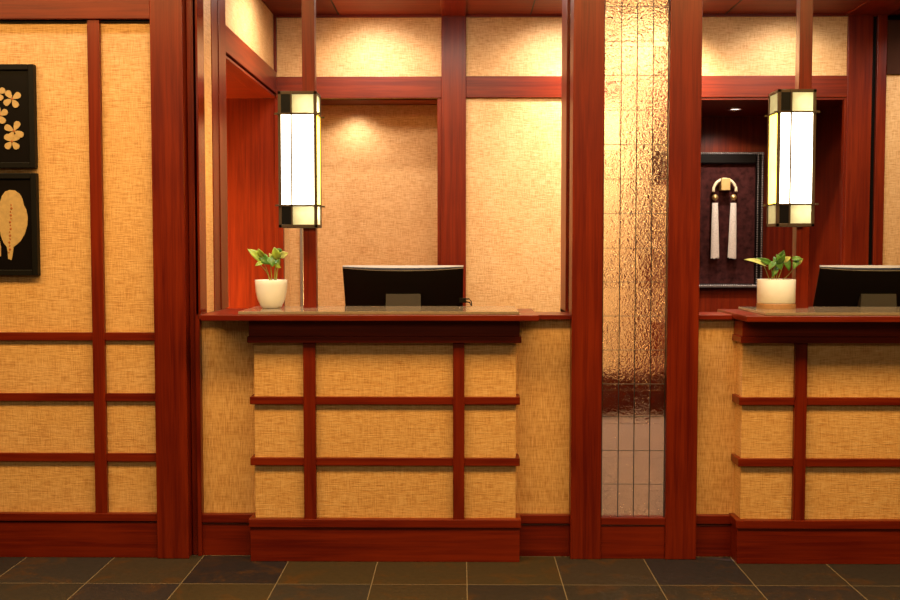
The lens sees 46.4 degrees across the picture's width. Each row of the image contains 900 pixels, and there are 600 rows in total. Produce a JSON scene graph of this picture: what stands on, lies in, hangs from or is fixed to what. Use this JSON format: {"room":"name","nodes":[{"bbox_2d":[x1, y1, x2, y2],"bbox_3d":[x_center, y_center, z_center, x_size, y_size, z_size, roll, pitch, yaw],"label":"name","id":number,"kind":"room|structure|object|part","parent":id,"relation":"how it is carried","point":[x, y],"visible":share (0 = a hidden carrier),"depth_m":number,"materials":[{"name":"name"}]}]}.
{"room":"hotel reception lobby","nodes":[
{"label":"hotel reception lobby","id":0,"kind":"room"},
{"bbox_2d":[225,0,273,69],"bbox_3d":[-1.188,-1.554,6.049,0.088,0.488,1.485,0,3,1],"label":"wall","id":1,"kind":"structure","parent":0,"point":[251,21],"depth_m":6.11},
{"bbox_2d":[149,0,192,558],"bbox_3d":[-1.273,-0.370,5.050,0.146,3.100,0.582,0,3,1],"label":"column","id":2,"kind":"structure","parent":1,"relation":"attached to","point":[168,43],"depth_m":4.78,"materials":[{"name":"brown wood"}]},
{"bbox_2d":[186,0,197,554],"bbox_3d":[-1.184,-0.371,5.080,0.026,3.100,0.520,0,3,1],"label":"trim","id":3,"kind":"structure","parent":1,"relation":"attached to","point":[188,2],"depth_m":4.83,"materials":[{"name":"brown wood"}]},
{"bbox_2d":[191,0,225,555],"bbox_3d":[-1.159,-0.371,5.070,0.020,3.100,0.540,0,3,1],"label":"trim","id":4,"kind":"structure","parent":1,"relation":"attached to","point":[198,323],"depth_m":4.84,"materials":[{"name":"brown wood"}]},
{"bbox_2d":[217,0,228,308],"bbox_3d":[-1.148,-0.944,5.258,0.024,1.975,0.157,0,3,1],"label":"trim","id":5,"kind":"structure","parent":1,"relation":"attached to","point":[221,22],"depth_m":5.25,"materials":[{"name":"brown wood"}]},
{"bbox_2d":[226,56,275,97],"bbox_3d":[-1.183,-1.277,6.063,0.096,0.016,1.485,0,3,1],"label":"trim","id":6,"kind":"structure","parent":1,"relation":"attached to","point":[232,68],"depth_m":6.08,"materials":[{"name":"brown wood"}]},
{"bbox_2d":[226,26,276,93],"bbox_3d":[-1.181,-1.366,6.058,0.102,0.138,1.485,0,3,1],"label":"trim","id":7,"kind":"structure","parent":1,"relation":"attached to","point":[238,51],"depth_m":5.92,"materials":[{"name":"brown wood"}]},
{"bbox_2d":[273,15,276,71],"bbox_3d":[-1.127,-1.653,6.771,0.018,0.364,0.030,0,3,1],"label":"trim","id":8,"kind":"structure","parent":1,"relation":"attached to","point":[274,16],"depth_m":6.76,"materials":[{"name":"brown wood"}]},
{"bbox_2d":[0,23,736,513],"bbox_3d":[0.151,-0.360,4.867,7.000,3.100,0.160,0,3,1],"label":"wall","id":9,"kind":"structure","parent":0,"point":[59,299],"depth_m":4.85,"materials":[{"name":"beige fabric"}]},
{"bbox_2d":[0,64,37,168],"bbox_3d":[-2.080,-0.833,4.768,0.400,0.467,0.035,0,3,1],"label":"framed panel","id":10,"kind":"object","parent":9,"relation":"attached to","point":[18,91],"visible":1,"depth_m":4.76,"materials":[{"name":"black paint"}]},
{"bbox_3d":[-2.080,-0.833,4.773,0.348,0.415,0.025,0,3,1],"label":"panel","id":11,"kind":"part","parent":10,"relation":"part of","materials":[{"name":"black paint"}]},
{"bbox_2d":[0,173,40,274],"bbox_3d":[-2.078,-0.345,4.793,0.400,0.465,0.035,0,3,1],"label":"framed panel","id":12,"kind":"object","parent":9,"relation":"attached to","point":[19,192],"visible":1,"depth_m":4.78,"materials":[{"name":"black paint"}]},
{"bbox_3d":[-2.078,-0.345,4.798,0.348,0.413,0.025,0,3,1],"label":"panel","id":13,"kind":"part","parent":12,"relation":"part of","materials":[{"name":"black paint"}]},
{"bbox_2d":[0,0,149,19],"bbox_3d":[-2.349,-1.585,4.732,2.001,0.640,0.035,0,3,1],"label":"trim","id":14,"kind":"structure","parent":9,"relation":"attached to","point":[9,9],"depth_m":4.72,"materials":[{"name":"brown wood"}]},
{"bbox_2d":[0,20,149,22],"bbox_3d":[-2.349,-1.264,4.759,2.001,0.013,0.015,0,3,1],"label":"trim","id":15,"kind":"structure","parent":9,"relation":"attached to","point":[1,21],"depth_m":4.75,"materials":[{"name":"brown wood"}]},
{"bbox_2d":[0,332,153,340],"bbox_3d":[-2.349,0.167,4.831,2.001,0.038,0.018,0,3,1],"label":"trim","id":16,"kind":"structure","parent":9,"relation":"attached to","point":[13,336],"depth_m":4.82,"materials":[{"name":"brown wood"}]},
{"bbox_2d":[0,393,154,400],"bbox_3d":[-2.349,0.447,4.845,2.001,0.037,0.018,0,3,1],"label":"trim","id":17,"kind":"structure","parent":9,"relation":"attached to","point":[3,396],"depth_m":4.83,"materials":[{"name":"brown wood"}]},
{"bbox_2d":[0,452,155,461],"bbox_3d":[-2.349,0.726,4.859,2.001,0.039,0.018,0,3,1],"label":"trim","id":18,"kind":"structure","parent":9,"relation":"attached to","point":[4,456],"depth_m":4.84,"materials":[{"name":"brown wood"}]},
{"bbox_2d":[0,512,156,557],"bbox_3d":[-2.349,1.088,4.871,2.001,0.207,0.032,0,3,1],"label":"baseboard","id":19,"kind":"structure","parent":9,"relation":"attached to","point":[22,534],"depth_m":4.86,"materials":[{"name":"brown wood"}]},
{"bbox_2d":[87,20,108,512],"bbox_3d":[-1.610,-0.138,4.804,0.055,2.254,0.025,0,3,1],"label":"trim","id":20,"kind":"structure","parent":9,"relation":"attached to","point":[93,26],"depth_m":4.79,"materials":[{"name":"brown wood"}]},
{"bbox_2d":[192,0,206,314],"bbox_3d":[-1.155,-0.922,4.832,0.020,1.975,0.121,0,3,1],"label":"trim","id":21,"kind":"structure","parent":9,"relation":"attached to","point":[198,41],"depth_m":4.82,"materials":[{"name":"brown wood"}]},
{"bbox_2d":[203,0,213,312],"bbox_3d":[-1.155,-0.929,4.972,0.016,1.975,0.160,0,3,1],"label":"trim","id":22,"kind":"structure","parent":9,"relation":"attached to","point":[206,3],"depth_m":4.99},
{"bbox_2d":[211,0,220,310],"bbox_3d":[-1.152,-0.936,5.114,0.020,1.975,0.123,0,3,1],"label":"trim","id":23,"kind":"structure","parent":9,"relation":"attached to","point":[214,26],"depth_m":5.11,"materials":[{"name":"brown wood"}]},
{"bbox_2d":[202,513,569,555],"bbox_3d":[-0.305,1.092,4.889,1.719,0.196,0.034,0,3,1],"label":"baseboard","id":24,"kind":"structure","parent":9,"relation":"attached to","point":[541,534],"depth_m":4.88,"materials":[{"name":"brown wood"}]},
{"bbox_2d":[535,312,570,318],"bbox_3d":[0.475,0.073,4.915,0.160,0.021,0.220,0,3,1],"label":"trim","id":25,"kind":"structure","parent":9,"relation":"on","point":[542,315],"depth_m":4.81,"materials":[{"name":"brown wood"}]},
{"bbox_2d":[696,514,730,556],"bbox_3d":[2.391,1.094,4.861,2.519,0.196,0.034,0,3,1],"label":"baseboard","id":26,"kind":"structure","parent":9,"relation":"attached to","point":[713,531],"depth_m":4.87,"materials":[{"name":"brown wood"}]},
{"bbox_2d":[699,312,732,319],"bbox_3d":[1.212,0.073,4.908,0.160,0.021,0.220,0,3,1],"label":"trim","id":27,"kind":"structure","parent":9,"relation":"on","point":[702,315],"depth_m":4.80,"materials":[{"name":"brown wood"}]},
{"bbox_2d":[0,554,899,599],"bbox_3d":[0.034,1.296,3.321,10.000,0.050,11.500,0,3,1],"label":"floor","id":28,"kind":"structure","parent":0,"point":[205,577],"depth_m":4.55,"materials":[{"name":"tile"}]},
{"bbox_2d":[201,306,538,561],"bbox_3d":[-0.352,0.615,4.910,1.494,1.148,0.505,0,3,1],"label":"reception desk","id":29,"kind":"object","parent":28,"relation":"on","point":[383,433],"depth_m":4.78,"materials":[{"name":"brown wood"}]},
{"bbox_2d":[248,247,287,308],"bbox_3d":[-0.837,-0.105,4.934,0.164,0.288,0.156,2,4,33],"label":"potted plant","id":30,"kind":"object","parent":29,"relation":"on","point":[271,293],"visible":1,"depth_m":4.90,"materials":[{"name":"green plant"}]},
{"bbox_3d":[-0.841,-0.029,4.944,0.151,0.133,0.151,0,3,1],"label":"pot","id":31,"kind":"part","parent":30,"relation":"part of","materials":[{"name":"white ceramic"}]},
{"bbox_2d":[301,0,317,307],"bbox_3d":[-0.662,-0.852,4.950,0.062,1.777,0.062,0,3,1],"label":"wooden post","id":32,"kind":"object","parent":29,"relation":"on","point":[309,83],"visible":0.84,"depth_m":4.93,"materials":[{"name":"brown wood"}]},
{"bbox_2d":[274,91,324,227],"bbox_3d":[-0.693,-0.642,4.845,0.208,0.618,0.171,0,3,1],"label":"lantern","id":33,"kind":"object","parent":32,"relation":"attached to","point":[299,112],"visible":1,"depth_m":4.78,"materials":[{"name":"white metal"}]},
{"bbox_3d":[-0.746,-0.893,4.766,0.044,0.094,0.002,0,3,1],"label":"black pane","id":34,"kind":"part","parent":33,"relation":"part of","materials":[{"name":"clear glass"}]},
{"bbox_3d":[-0.746,-0.384,4.792,0.044,0.095,0.002,0,3,1],"label":"black pane","id":35,"kind":"part","parent":33,"relation":"part of","materials":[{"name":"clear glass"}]},
{"bbox_3d":[-0.693,-0.642,4.853,0.168,0.415,0.147,0,3,1],"label":"lamp shade","id":36,"kind":"part","parent":33,"relation":"part of","materials":[{"name":"white"}]},
{"bbox_3d":[-0.693,-0.897,4.840,0.168,0.094,0.147,0,3,1],"label":"cream pane","id":37,"kind":"part","parent":33,"relation":"part of","materials":[{"name":"beige glass"}]},
{"bbox_3d":[-0.693,-0.388,4.867,0.168,0.095,0.147,0,3,1],"label":"cream pane","id":38,"kind":"part","parent":33,"relation":"part of","materials":[{"name":"beige glass"}]},
{"bbox_3d":[-0.693,-0.642,4.853,0.168,0.415,0.147,0,3,1],"label":"lamp shade","id":39,"kind":"part","parent":33,"relation":"part of","materials":[{"name":"white"}]},
{"bbox_2d":[201,308,538,320],"bbox_3d":[-0.352,0.067,4.881,1.494,0.025,0.505,0,3,1],"label":"countertop","id":40,"kind":"structure","parent":29,"relation":"on","point":[228,314],"depth_m":4.63,"materials":[{"name":"brown wood"}]},
{"bbox_3d":[-0.295,0.175,4.788,1.235,0.030,0.142,0,3,1],"label":"apron moulding","id":41,"kind":"part","parent":29,"relation":"part of","materials":[{"name":"brown wood"}]},
{"bbox_3d":[-0.295,0.734,4.830,1.227,0.035,0.114,0,3,1],"label":"rail","id":42,"kind":"part","parent":29,"relation":"part of","materials":[{"name":"brown wood"}]},
{"bbox_3d":[-0.295,0.454,4.816,1.227,0.035,0.114,0,3,1],"label":"rail","id":43,"kind":"part","parent":29,"relation":"part of","materials":[{"name":"brown wood"}]},
{"bbox_3d":[-0.295,0.551,4.832,1.191,0.918,0.093,0,3,1],"label":"panel","id":44,"kind":"part","parent":29,"relation":"part of","materials":[{"name":"beige fabric"}]},
{"bbox_2d":[560,0,702,559],"bbox_3d":[0.845,-0.368,5.024,0.577,3.100,0.551,0,3,1],"label":"column","id":45,"kind":"structure","parent":28,"relation":"on","point":[632,69],"depth_m":4.78,"materials":[{"name":"brown wood"}]},
{"bbox_3d":[0.583,-0.376,5.175,0.050,3.100,0.254,0,3,1],"label":"post","id":46,"kind":"part","parent":45,"relation":"part of","materials":[{"name":"brown wood"}]},
{"bbox_3d":[0.572,-0.900,4.898,0.008,1.925,0.246,0,3,1],"label":"glass","id":47,"kind":"part","parent":45,"relation":"part of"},
{"bbox_3d":[0.624,-0.356,4.777,0.140,3.100,0.050,0,3,1],"label":"post","id":48,"kind":"part","parent":45,"relation":"part of","materials":[{"name":"brown wood"}]},
{"bbox_3d":[0.841,1.017,4.852,0.295,0.034,0.056,0,3,1],"label":"rail","id":49,"kind":"part","parent":45,"relation":"part of","materials":[{"name":"brown wood"}]},
{"bbox_3d":[0.841,1.114,4.855,0.295,0.156,0.040,0,3,1],"label":"panel","id":50,"kind":"part","parent":45,"relation":"part of","materials":[{"name":"brown wood"}]},
{"bbox_3d":[0.841,-0.427,4.777,0.291,2.857,0.008,0,3,1],"label":"glass panel","id":51,"kind":"part","parent":45,"relation":"part of","materials":[{"name":"glass"}]},
{"bbox_3d":[1.060,-0.356,4.772,0.142,3.100,0.050,0,3,1],"label":"post","id":52,"kind":"part","parent":45,"relation":"part of","materials":[{"name":"brown wood"}]},
{"bbox_2d":[717,307,899,563],"bbox_3d":[2.171,0.618,4.841,1.759,1.148,0.530,0,3,1],"label":"reception desk","id":53,"kind":"object","parent":28,"relation":"on","point":[816,457],"depth_m":4.75,"materials":[{"name":"brown wood"}]},
{"bbox_2d":[744,250,802,308],"bbox_3d":[1.505,-0.098,4.921,0.280,0.274,0.178,0,3,1],"label":"potted plant","id":54,"kind":"object","parent":53,"relation":"on","point":[772,293],"visible":1,"depth_m":4.87,"materials":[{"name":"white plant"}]},
{"bbox_3d":[1.530,-0.041,4.924,0.174,0.113,0.174,0,3,1],"label":"pot","id":55,"kind":"part","parent":54,"relation":"part of","materials":[{"name":"white ceramic"}]},
{"bbox_2d":[792,0,812,307],"bbox_3d":[1.655,-0.851,4.926,0.062,1.777,0.062,0,3,1],"label":"wooden post","id":56,"kind":"object","parent":53,"relation":"on","point":[804,8],"visible":0.48,"depth_m":4.91,"materials":[{"name":"brown wood"}]},
{"bbox_2d":[763,89,819,226],"bbox_3d":[1.568,-0.647,4.822,0.204,0.618,0.171,0,3,1],"label":"lantern","id":57,"kind":"object","parent":56,"relation":"attached to","point":[791,116],"visible":1,"depth_m":4.76,"materials":[{"name":"white metal"}]},
{"bbox_3d":[1.569,-0.646,4.830,0.164,0.416,0.147,0,3,1],"label":"lamp shade","id":58,"kind":"part","parent":57,"relation":"part of","materials":[{"name":"white"}]},
{"bbox_3d":[1.517,-0.388,4.768,0.042,0.095,0.002,0,3,1],"label":"black pane","id":59,"kind":"part","parent":57,"relation":"part of","materials":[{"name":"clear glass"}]},
{"bbox_3d":[1.517,-0.897,4.742,0.042,0.094,0.002,0,3,1],"label":"black pane","id":60,"kind":"part","parent":57,"relation":"part of","materials":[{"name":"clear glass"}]},
{"bbox_3d":[1.569,-0.392,4.843,0.164,0.095,0.147,0,3,1],"label":"cream pane","id":61,"kind":"part","parent":57,"relation":"part of","materials":[{"name":"beige glass"}]},
{"bbox_3d":[1.569,-0.901,4.816,0.164,0.094,0.147,0,3,1],"label":"cream pane","id":62,"kind":"part","parent":57,"relation":"part of","materials":[{"name":"beige glass"}]},
{"bbox_3d":[1.569,-0.646,4.830,0.164,0.416,0.147,0,3,1],"label":"lamp shade","id":63,"kind":"part","parent":57,"relation":"part of","materials":[{"name":"white"}]},
{"bbox_2d":[717,309,899,321],"bbox_3d":[2.171,0.070,4.812,1.759,0.025,0.530,0,3,1],"label":"countertop","id":64,"kind":"structure","parent":53,"relation":"on","point":[738,314],"depth_m":4.55,"materials":[{"name":"brown wood"}]},
{"bbox_3d":[2.126,0.732,4.798,1.647,0.035,0.128,0,3,1],"label":"rail","id":65,"kind":"part","parent":53,"relation":"part of","materials":[{"name":"brown wood"}]},
{"bbox_3d":[2.126,0.454,4.784,1.647,0.034,0.128,0,3,1],"label":"rail","id":66,"kind":"part","parent":53,"relation":"part of","materials":[{"name":"brown wood"}]},
{"bbox_3d":[2.124,0.175,4.755,1.651,0.029,0.156,0,3,1],"label":"apron moulding","id":67,"kind":"part","parent":53,"relation":"part of","materials":[{"name":"brown wood"}]},
{"bbox_3d":[2.135,0.551,4.799,1.629,0.914,0.107,0,3,1],"label":"panel","id":68,"kind":"part","parent":53,"relation":"part of","materials":[{"name":"beige fabric"}]},
{"bbox_3d":[-0.291,0.740,5.283,1.091,0.860,0.030,0,3,1],"label":"trim","id":69,"kind":"structure","parent":28,"relation":"on","visible":0},
{"bbox_3d":[-0.288,0.282,5.510,1.191,0.030,0.770,0,3,1],"label":"trim","id":70,"kind":"structure","parent":69,"relation":"on","visible":0},
{"bbox_2d":[343,265,471,305],"bbox_3d":[-0.216,0.044,5.465,0.664,0.451,0.254,0,3,1],"label":"computer monitor","id":71,"kind":"object","parent":70,"relation":"on","point":[364,285],"visible":0.62,"depth_m":5.38,"materials":[{"name":"black plastic"}]},
{"bbox_3d":[2.140,0.742,5.228,1.529,0.860,0.030,0,3,1],"label":"trim","id":72,"kind":"structure","parent":28,"relation":"on","visible":0},
{"bbox_3d":[2.142,0.285,5.455,1.629,0.030,0.770,0,3,1],"label":"trim","id":73,"kind":"structure","parent":72,"relation":"on","visible":0},
{"bbox_2d":[813,265,899,306],"bbox_3d":[2.179,0.046,5.410,0.617,0.452,0.254,0,3,1],"label":"computer monitor","id":74,"kind":"object","parent":73,"relation":"on","point":[837,285],"visible":0.59,"depth_m":5.33,"materials":[{"name":"black plastic"}]},
{"bbox_2d":[274,94,841,311],"bbox_3d":[0.822,-0.166,7.433,3.998,2.447,0.980,0,3,1],"label":"wall","id":75,"kind":"structure","parent":0,"point":[379,162],"depth_m":7.19,"materials":[{"name":"beige fabric"}]},
{"bbox_2d":[300,228,302,305],"bbox_3d":[-1.018,-0.130,7.208,0.017,2.399,0.012,0,3,1],"label":"trim","id":76,"kind":"structure","parent":75,"relation":"attached to","point":[301,229],"depth_m":7.20,"materials":[{"name":"beige wood"}]},
{"bbox_2d":[321,99,436,104],"bbox_3d":[-0.432,-1.333,6.986,1.338,0.030,0.320,0,3,1],"label":"trim","id":77,"kind":"structure","parent":75,"relation":"attached to","point":[323,102],"depth_m":7.01,"materials":[{"name":"brown wood"}]},
{"bbox_2d":[699,152,763,287],"bbox_3d":[2.028,-0.587,7.759,0.571,1.005,0.100,0,3,1],"label":"frame","id":78,"kind":"object","parent":75,"relation":"attached to","point":[732,183],"visible":0.88,"depth_m":7.77,"materials":[{"name":"black paint"}]},
{"bbox_2d":[701,101,841,116],"bbox_3d":[1.955,-1.348,7.285,1.428,0.030,0.970,0,3,1],"label":"ceiling","id":79,"kind":"structure","parent":75,"relation":"attached to","point":[708,108],"depth_m":7.26,"materials":[{"name":"brown wood"}]},
{"bbox_2d":[726,107,743,110],"bbox_3d":[1.989,-1.330,7.321,0.124,0.010,0.124,0,3,1],"label":"ceiling light","id":80,"kind":"object","parent":79,"relation":"in","point":[734,108],"visible":1,"depth_m":7.31,"materials":[{"name":"white"}]},
{"bbox_2d":[226,17,899,311],"bbox_3d":[0.722,-0.377,6.893,7.100,2.925,0.140,0,3,1],"label":"wall","id":81,"kind":"structure","parent":0,"point":[513,145],"depth_m":6.80,"materials":[{"name":"beige fabric"}]},
{"bbox_2d":[274,98,284,305],"bbox_3d":[-1.110,-0.110,6.875,0.051,2.394,0.040,0,3,1],"label":"trim","id":82,"kind":"structure","parent":81,"relation":"attached to","point":[280,242],"depth_m":6.83,"materials":[{"name":"brown wood"}]},
{"bbox_2d":[276,76,440,97],"bbox_3d":[-0.590,-1.373,6.784,1.069,0.137,0.022,0,3,1],"label":"trim","id":83,"kind":"structure","parent":81,"relation":"attached to","point":[407,86],"depth_m":6.77,"materials":[{"name":"brown wood"}]},
{"bbox_2d":[437,98,440,264],"bbox_3d":[-0.068,-0.110,6.864,0.026,2.394,0.040,0,3,1],"label":"trim","id":84,"kind":"structure","parent":81,"relation":"attached to","point":[438,99],"depth_m":6.81,"materials":[{"name":"brown wood"}]},
{"bbox_2d":[440,0,465,15],"bbox_3d":[0.014,-1.781,5.830,0.158,0.012,1.828,0,3,1],"label":"trim","id":85,"kind":"structure","parent":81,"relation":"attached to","point":[448,7],"depth_m":6.50,"materials":[{"name":"brown wood"}]},
{"bbox_2d":[441,16,465,305],"bbox_3d":[0.024,-0.374,6.827,0.158,2.925,0.026,0,3,1],"label":"trim","id":86,"kind":"structure","parent":81,"relation":"attached to","point":[453,28],"depth_m":6.78,"materials":[{"name":"brown wood"}]},
{"bbox_2d":[276,13,876,17],"bbox_3d":[0.803,-1.827,6.746,3.855,0.016,0.022,0,3,1],"label":"trim","id":87,"kind":"structure","parent":81,"relation":"attached to","point":[842,14],"depth_m":6.74,"materials":[{"name":"brown wood"}]},
{"bbox_2d":[466,75,846,97],"bbox_3d":[1.329,-1.374,6.764,2.452,0.137,0.022,0,3,1],"label":"trim","id":88,"kind":"structure","parent":81,"relation":"attached to","point":[476,86],"depth_m":6.75,"materials":[{"name":"brown wood"}]},
{"bbox_2d":[702,98,846,100],"bbox_3d":[1.895,-1.297,6.782,1.318,0.013,0.042,0,3,1],"label":"trim","id":89,"kind":"structure","parent":81,"relation":"attached to","point":[703,99],"depth_m":6.76,"materials":[{"name":"brown wood"}]},
{"bbox_2d":[839,100,845,264],"bbox_3d":[2.551,-0.108,6.837,0.026,2.394,0.040,0,3,1],"label":"trim","id":90,"kind":"structure","parent":81,"relation":"attached to","point":[843,143],"depth_m":6.79,"materials":[{"name":"brown wood"}]},
{"bbox_2d":[843,15,872,264],"bbox_3d":[2.629,-0.372,6.800,0.157,2.925,0.026,0,3,1],"label":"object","id":91,"kind":"structure","parent":81,"relation":"attached to","point":[859,27],"depth_m":6.75,"materials":[{"name":"brown wood"}]},
{"bbox_2d":[868,16,876,264],"bbox_3d":[2.736,-0.373,6.820,0.039,2.925,0.023,0,3,1],"label":"trim","id":92,"kind":"structure","parent":81,"relation":"attached to","point":[874,18],"depth_m":6.78,"materials":[{"name":"black paint"}]},
{"bbox_2d":[846,0,899,14],"bbox_3d":[2.655,-1.780,5.803,0.270,0.012,1.828,0,3,1],"label":"trim","id":93,"kind":"structure","parent":81,"relation":"attached to","point":[870,7],"depth_m":6.52,"materials":[{"name":"brown wood"}]},
{"bbox_2d":[872,15,887,264],"bbox_3d":[2.769,-0.375,6.849,0.062,2.925,0.124,0,3,1],"label":"trim","id":94,"kind":"structure","parent":81,"relation":"attached to","point":[882,20],"depth_m":6.76,"materials":[{"name":"brown wood"}]},
{"bbox_2d":[887,20,899,74],"bbox_3d":[3.536,-1.621,6.769,1.471,0.342,0.120,0,3,1],"label":"trim","id":95,"kind":"structure","parent":81,"relation":"attached to","point":[893,31],"depth_m":6.72,"materials":[{"name":"paint"}]},
{"bbox_2d":[888,16,899,19],"bbox_3d":[3.537,-1.824,6.809,1.471,0.027,0.060,0,3,1],"label":"trim","id":96,"kind":"structure","parent":81,"relation":"attached to","point":[889,17],"depth_m":6.79,"materials":[{"name":"black paint"}]},
{"bbox_2d":[262,0,899,15],"bbox_3d":[0.067,-1.837,6.314,10.000,0.050,3.000,0,3,1],"label":"ceiling","id":97,"kind":"structure","parent":0,"point":[277,7],"depth_m":6.52,"materials":[{"name":"brown wood"}]},
{"bbox_3d":[-2.863,-0.066,5.985,0.050,2.397,2.060,0,3,1],"label":"wall","id":98,"kind":"structure","parent":0,"visible":0},
{"bbox_2d":[226,72,259,97],"bbox_3d":[-2.033,-1.299,6.143,1.604,0.050,1.680,0,3,1],"label":"ceiling","id":99,"kind":"structure","parent":98,"relation":"attached to","point":[234,88],"depth_m":6.47,"materials":[{"name":"brown wood"}]}
]}

